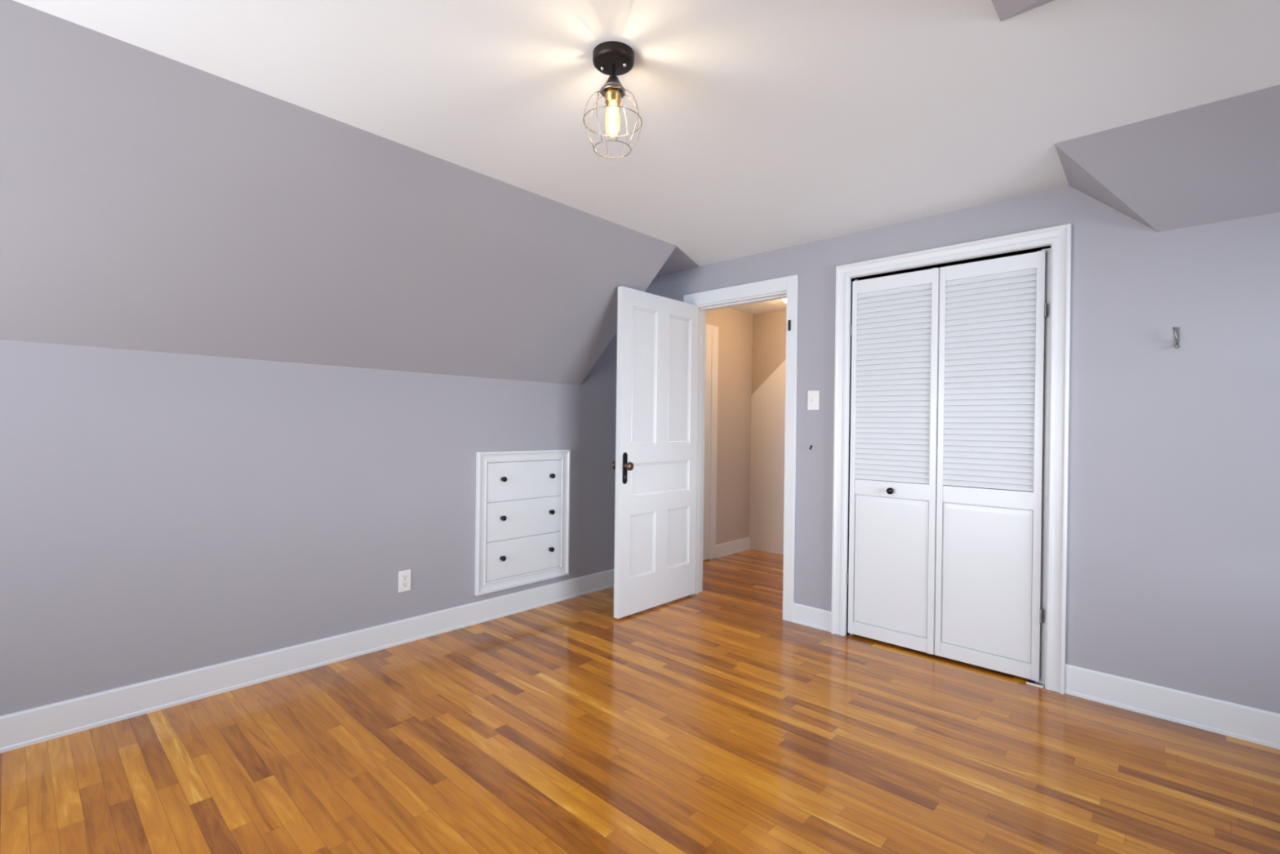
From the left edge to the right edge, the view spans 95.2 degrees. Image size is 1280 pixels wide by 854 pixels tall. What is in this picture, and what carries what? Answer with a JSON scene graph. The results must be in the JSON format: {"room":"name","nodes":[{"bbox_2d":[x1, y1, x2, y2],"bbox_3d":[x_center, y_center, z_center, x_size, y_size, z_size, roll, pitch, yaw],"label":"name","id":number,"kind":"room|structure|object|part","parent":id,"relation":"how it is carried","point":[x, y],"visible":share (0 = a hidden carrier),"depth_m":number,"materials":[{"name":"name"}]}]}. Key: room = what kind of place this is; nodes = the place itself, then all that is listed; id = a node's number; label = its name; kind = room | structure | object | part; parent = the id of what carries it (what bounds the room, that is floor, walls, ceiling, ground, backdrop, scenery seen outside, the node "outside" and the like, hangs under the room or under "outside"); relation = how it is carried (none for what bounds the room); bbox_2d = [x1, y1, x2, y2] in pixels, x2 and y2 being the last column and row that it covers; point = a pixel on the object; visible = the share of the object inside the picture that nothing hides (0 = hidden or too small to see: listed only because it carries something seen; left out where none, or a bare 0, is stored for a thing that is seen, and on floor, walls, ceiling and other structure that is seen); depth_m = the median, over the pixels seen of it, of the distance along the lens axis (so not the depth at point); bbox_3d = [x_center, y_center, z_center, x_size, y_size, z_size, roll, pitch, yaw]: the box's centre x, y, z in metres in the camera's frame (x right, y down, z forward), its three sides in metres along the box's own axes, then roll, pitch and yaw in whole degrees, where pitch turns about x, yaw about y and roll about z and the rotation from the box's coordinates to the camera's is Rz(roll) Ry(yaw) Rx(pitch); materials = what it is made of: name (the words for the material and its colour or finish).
{"room":"empty attic bedroom","nodes":[
{"label":"empty attic bedroom","id":0,"kind":"room"},
{"bbox_2d":[0,0,676,385],"bbox_3d":[-1.471,-0.779,2.415,0.788,0.951,4.140,1,0,43],"label":"ceiling","id":1,"kind":"structure","parent":0,"point":[149,201],"depth_m":2.31,"materials":[{"name":"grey paint"}]},
{"bbox_2d":[0,307,752,715],"bbox_3d":[-1.033,-0.036,3.546,0.131,2.430,6.405,1,0,43],"label":"wall","id":2,"kind":"structure","parent":0,"point":[162,514],"depth_m":2.65,"materials":[{"name":"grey paint"}]},
{"bbox_2d":[0,568,613,752],"bbox_3d":[-1.603,1.109,2.841,0.017,0.128,4.612,1,0,43],"label":"baseboard","id":3,"kind":"structure","parent":2,"relation":"attached to","point":[23,728],"depth_m":2.67,"materials":[{"name":"white paint"}]},
{"bbox_2d":[398,568,411,592],"bbox_3d":[-1.283,0.839,3.188,0.008,0.115,0.070,1,0,43],"label":"power outlet","id":4,"kind":"object","parent":2,"relation":"attached to","point":[404,576],"visible":1,"depth_m":3.18,"materials":[{"name":"white plastic"}]},
{"bbox_2d":[401,574,408,579],"bbox_3d":[-1.281,0.819,3.186,0.002,0.028,0.033,1,0,43],"label":"socket","id":5,"kind":"object","parent":4,"relation":"attached to","point":[403,576],"depth_m":3.18,"materials":[{"name":"white plastic"}]},
{"bbox_2d":[401,582,408,586],"bbox_3d":[-1.282,0.860,3.186,0.002,0.028,0.033,1,0,43],"label":"socket","id":6,"kind":"object","parent":4,"relation":"attached to","point":[403,584],"depth_m":3.18,"materials":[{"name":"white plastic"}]},
{"bbox_2d":[474,448,570,595],"bbox_3d":[-0.728,0.582,3.755,0.047,0.860,0.716,1,0,43],"label":"drawers","id":7,"kind":"object","parent":2,"relation":"attached to","point":[522,517],"visible":1,"depth_m":3.73,"materials":[{"name":"white paint"}]},
{"bbox_3d":[-0.848,0.813,3.618,0.031,0.033,0.033,1,0,43],"label":"knob","id":8,"kind":"part","parent":7,"relation":"part of","materials":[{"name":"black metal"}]},
{"bbox_3d":[-0.845,0.564,3.617,0.031,0.033,0.033,1,0,43],"label":"knob","id":9,"kind":"part","parent":7,"relation":"part of","materials":[{"name":"black metal"}]},
{"bbox_3d":[-0.841,0.323,3.616,0.031,0.033,0.033,1,0,43],"label":"knob","id":10,"kind":"part","parent":7,"relation":"part of","materials":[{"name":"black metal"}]},
{"bbox_3d":[-0.741,0.825,3.765,0.013,0.234,0.577,1,0,43],"label":"drawer","id":11,"kind":"part","parent":7,"relation":"part of","materials":[{"name":"white paint"}]},
{"bbox_3d":[-0.738,0.584,3.765,0.013,0.238,0.577,1,0,43],"label":"drawer","id":12,"kind":"part","parent":7,"relation":"part of","materials":[{"name":"white paint"}]},
{"bbox_3d":[-0.735,0.341,3.764,0.013,0.238,0.577,1,0,43],"label":"drawer","id":13,"kind":"part","parent":7,"relation":"part of","materials":[{"name":"white paint"}]},
{"bbox_3d":[-0.590,0.816,3.896,0.031,0.033,0.033,1,0,43],"label":"knob","id":14,"kind":"part","parent":7,"relation":"part of","materials":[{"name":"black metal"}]},
{"bbox_3d":[-0.586,0.567,3.896,0.031,0.033,0.033,1,0,43],"label":"knob","id":15,"kind":"part","parent":7,"relation":"part of","materials":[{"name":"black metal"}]},
{"bbox_3d":[-0.583,0.326,3.895,0.031,0.033,0.033,1,0,43],"label":"knob","id":16,"kind":"part","parent":7,"relation":"part of","materials":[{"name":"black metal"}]},
{"bbox_2d":[702,335,711,559],"bbox_3d":[0.385,0.184,4.991,0.016,1.996,0.716,1,0,43],"label":"door","id":17,"kind":"structure","parent":2,"relation":"in","point":[708,339],"depth_m":5.21,"materials":[{"name":"white paint"}]},
{"bbox_2d":[706,324,718,559],"bbox_3d":[0.413,0.140,5.018,0.018,2.108,0.832,1,0,43],"label":"door frame","id":18,"kind":"structure","parent":2,"relation":"attached to","point":[711,331],"depth_m":5.28,"materials":[{"name":"white paint"}]},
{"bbox_2d":[715,537,751,558],"bbox_3d":[0.884,1.140,5.543,0.017,0.118,0.588,1,0,43],"label":"baseboard","id":19,"kind":"structure","parent":2,"relation":"attached to","point":[726,548],"depth_m":5.53,"materials":[{"name":"white paint"}]},
{"bbox_2d":[0,548,1279,853],"bbox_3d":[0.538,1.252,1.994,4.552,0.100,6.520,1,0,43],"label":"floor","id":20,"kind":"structure","parent":0,"point":[710,721],"depth_m":2.10,"materials":[{"name":"brown wood"}]},
{"bbox_2d":[1026,680,1044,687],"bbox_3d":[1.873,1.214,2.767,0.068,0.008,0.046,1,0,43],"label":"bracket","id":21,"kind":"object","parent":20,"relation":"on","point":[1028,682],"visible":0.91,"depth_m":2.76,"materials":[{"name":"silver metal"}]},
{"bbox_2d":[13,0,1279,277],"bbox_3d":[0.002,-1.174,1.377,4.312,0.118,4.612,1,0,43],"label":"ceiling","id":22,"kind":"structure","parent":0,"point":[767,125],"depth_m":1.93,"materials":[{"name":"white paint"}]},
{"bbox_2d":[582,40,642,158],"bbox_3d":[-0.082,-0.990,1.783,0.180,0.290,0.181,1,0,43],"label":"ceiling light","id":23,"kind":"object","parent":22,"relation":"attached to","point":[613,59],"visible":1,"depth_m":1.76,"materials":[{"name":"black metal"}]},
{"bbox_3d":[-0.081,-1.083,1.782,0.018,0.039,0.018,1,0,43],"label":"stem","id":24,"kind":"part","parent":23,"relation":"part of","materials":[{"name":"black metal"}]},
{"bbox_2d":[602,75,623,107],"bbox_3d":[-0.082,-1.025,1.783,0.067,0.080,0.067,1,0,43],"label":"socket","id":25,"kind":"object","parent":23,"relation":"attached to","point":[610,90],"depth_m":1.76,"materials":[{"name":"gold metal"}]},
{"bbox_3d":[-0.083,-0.936,1.783,0.045,0.103,0.045,1,0,43],"label":"bulb","id":26,"kind":"part","parent":23,"relation":"part of","materials":[{"name":"clear glass"}]},
{"bbox_2d":[726,298,786,314],"bbox_3d":[1.616,-1.149,4.246,2.803,0.100,1.553,1,0,43],"label":"ceiling","id":27,"kind":"structure","parent":0,"point":[775,305],"depth_m":5.42,"materials":[{"name":"white paint"}]},
{"bbox_2d":[751,310,786,394],"bbox_3d":[2.174,0.002,4.859,2.813,2.430,0.120,1,0,43],"label":"wall","id":28,"kind":"structure","parent":0,"point":[769,329],"depth_m":5.66,"materials":[{"name":"beige paint"}]},
{"bbox_2d":[749,359,786,555],"bbox_3d":[1.655,0.054,5.249,1.523,2.310,0.012,1,0,43],"label":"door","id":29,"kind":"structure","parent":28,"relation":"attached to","point":[768,401],"depth_m":5.62,"materials":[{"name":"white paint"}]},
{"bbox_2d":[644,186,1279,713],"bbox_3d":[1.595,0.013,3.115,4.552,2.400,0.120,1,0,43],"label":"wall","id":30,"kind":"structure","parent":0,"point":[1173,535],"depth_m":2.50,"materials":[{"name":"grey paint"}]},
{"bbox_2d":[611,285,698,618],"bbox_3d":[0.128,0.159,3.881,0.158,2.040,0.778,1,0,43],"label":"door","id":31,"kind":"structure","parent":30,"relation":"in","point":[655,464],"depth_m":3.83,"materials":[{"name":"white paint"}]},
{"bbox_3d":[-0.145,0.240,3.662,0.056,0.055,0.055,1,0,43],"label":"knob","id":32,"kind":"part","parent":31,"relation":"part of","materials":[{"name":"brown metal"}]},
{"bbox_3d":[-0.093,0.255,3.614,0.004,0.196,0.040,1,0,43],"label":"escutcheon plate","id":33,"kind":"part","parent":31,"relation":"part of","materials":[{"name":"black metal"}]},
{"bbox_3d":[-0.071,0.241,3.593,0.056,0.055,0.055,1,0,43],"label":"knob","id":34,"kind":"part","parent":31,"relation":"part of","materials":[{"name":"brown metal"}]},
{"bbox_2d":[683,275,798,622],"bbox_3d":[0.680,0.127,3.958,0.892,2.145,0.160,1,0,43],"label":"door frame","id":35,"kind":"structure","parent":30,"relation":"attached to","point":[784,287],"depth_m":3.65,"materials":[{"name":"white paint"}]},
{"bbox_2d":[787,320,791,330],"bbox_3d":[0.923,-0.630,3.620,0.020,0.067,0.016,1,0,43],"label":"latch keeper","id":36,"kind":"object","parent":30,"relation":"attached to","point":[788,321],"visible":1,"depth_m":3.62,"materials":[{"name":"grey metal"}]},
{"bbox_2d":[792,602,831,631],"bbox_3d":[1.043,1.147,3.522,0.256,0.118,0.017,1,0,43],"label":"baseboard","id":37,"kind":"structure","parent":30,"relation":"attached to","point":[811,616],"depth_m":3.52,"materials":[{"name":"white paint"}]},
{"bbox_2d":[807,390,819,409],"bbox_3d":[1.045,-0.161,3.532,0.074,0.117,0.018,1,0,43],"label":"light switch","id":38,"kind":"object","parent":30,"relation":"attached to","point":[813,397],"visible":1,"depth_m":3.53,"materials":[{"name":"white plastic"}]},
{"bbox_2d":[846,267,939,654],"bbox_3d":[1.381,0.177,3.229,0.472,2.038,0.061,1,0,43],"label":"door","id":39,"kind":"structure","parent":30,"relation":"in","point":[891,576],"depth_m":3.22,"materials":[{"name":"white paint"}]},
{"bbox_3d":[1.376,0.351,3.213,0.037,0.037,0.033,1,0,43],"label":"knob","id":40,"kind":"part","parent":39,"relation":"part of","materials":[{"name":"black metal"}]},
{"bbox_3d":[1.387,0.755,3.237,0.407,0.738,0.016,1,0,43],"label":"panel","id":41,"kind":"part","parent":39,"relation":"part of","materials":[{"name":"white paint"}]},
{"bbox_2d":[831,223,1071,693],"bbox_3d":[1.591,0.140,3.095,1.112,2.146,0.153,1,0,43],"label":"door frame","id":42,"kind":"structure","parent":30,"relation":"attached to","point":[1058,264],"depth_m":2.77,"materials":[{"name":"white paint"}]},
{"bbox_2d":[934,250,1046,681],"bbox_3d":[1.738,0.183,2.916,0.469,2.038,0.036,1,0,43],"label":"door","id":43,"kind":"structure","parent":30,"relation":"in","point":[993,312],"depth_m":2.90,"materials":[{"name":"white paint"}]},
{"bbox_3d":[1.728,0.761,2.921,0.404,0.738,0.016,1,0,43],"label":"panel","id":44,"kind":"part","parent":43,"relation":"part of","materials":[{"name":"white paint"}]},
{"bbox_2d":[1064,663,1279,749],"bbox_3d":[2.532,1.162,2.143,1.591,0.131,0.017,1,0,43],"label":"baseboard","id":45,"kind":"structure","parent":30,"relation":"attached to","point":[1251,724],"depth_m":2.42,"materials":[{"name":"white paint"}]},
{"bbox_2d":[1173,327,1180,348],"bbox_3d":[2.226,-0.370,2.426,0.042,0.091,0.016,1,0,-35],"label":"coat hook","id":46,"kind":"object","parent":30,"relation":"attached to","point":[1176,331],"visible":1,"depth_m":2.43,"materials":[{"name":"grey metal"}]},
{"bbox_2d":[991,0,1054,22],"bbox_3d":[0.503,-0.778,-0.081,1.588,0.990,3.160,1,0,43],"label":"ceiling","id":47,"kind":"structure","parent":0,"point":[1005,9],"depth_m":1.51,"materials":[{"name":"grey paint"}]},
{"bbox_2d":[1054,84,1279,231],"bbox_3d":[2.385,-1.014,1.956,1.600,0.380,0.522,1,0,43],"label":"ceiling","id":48,"kind":"structure","parent":0,"point":[1219,161],"depth_m":2.22,"materials":[{"name":"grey paint"}]}
]}

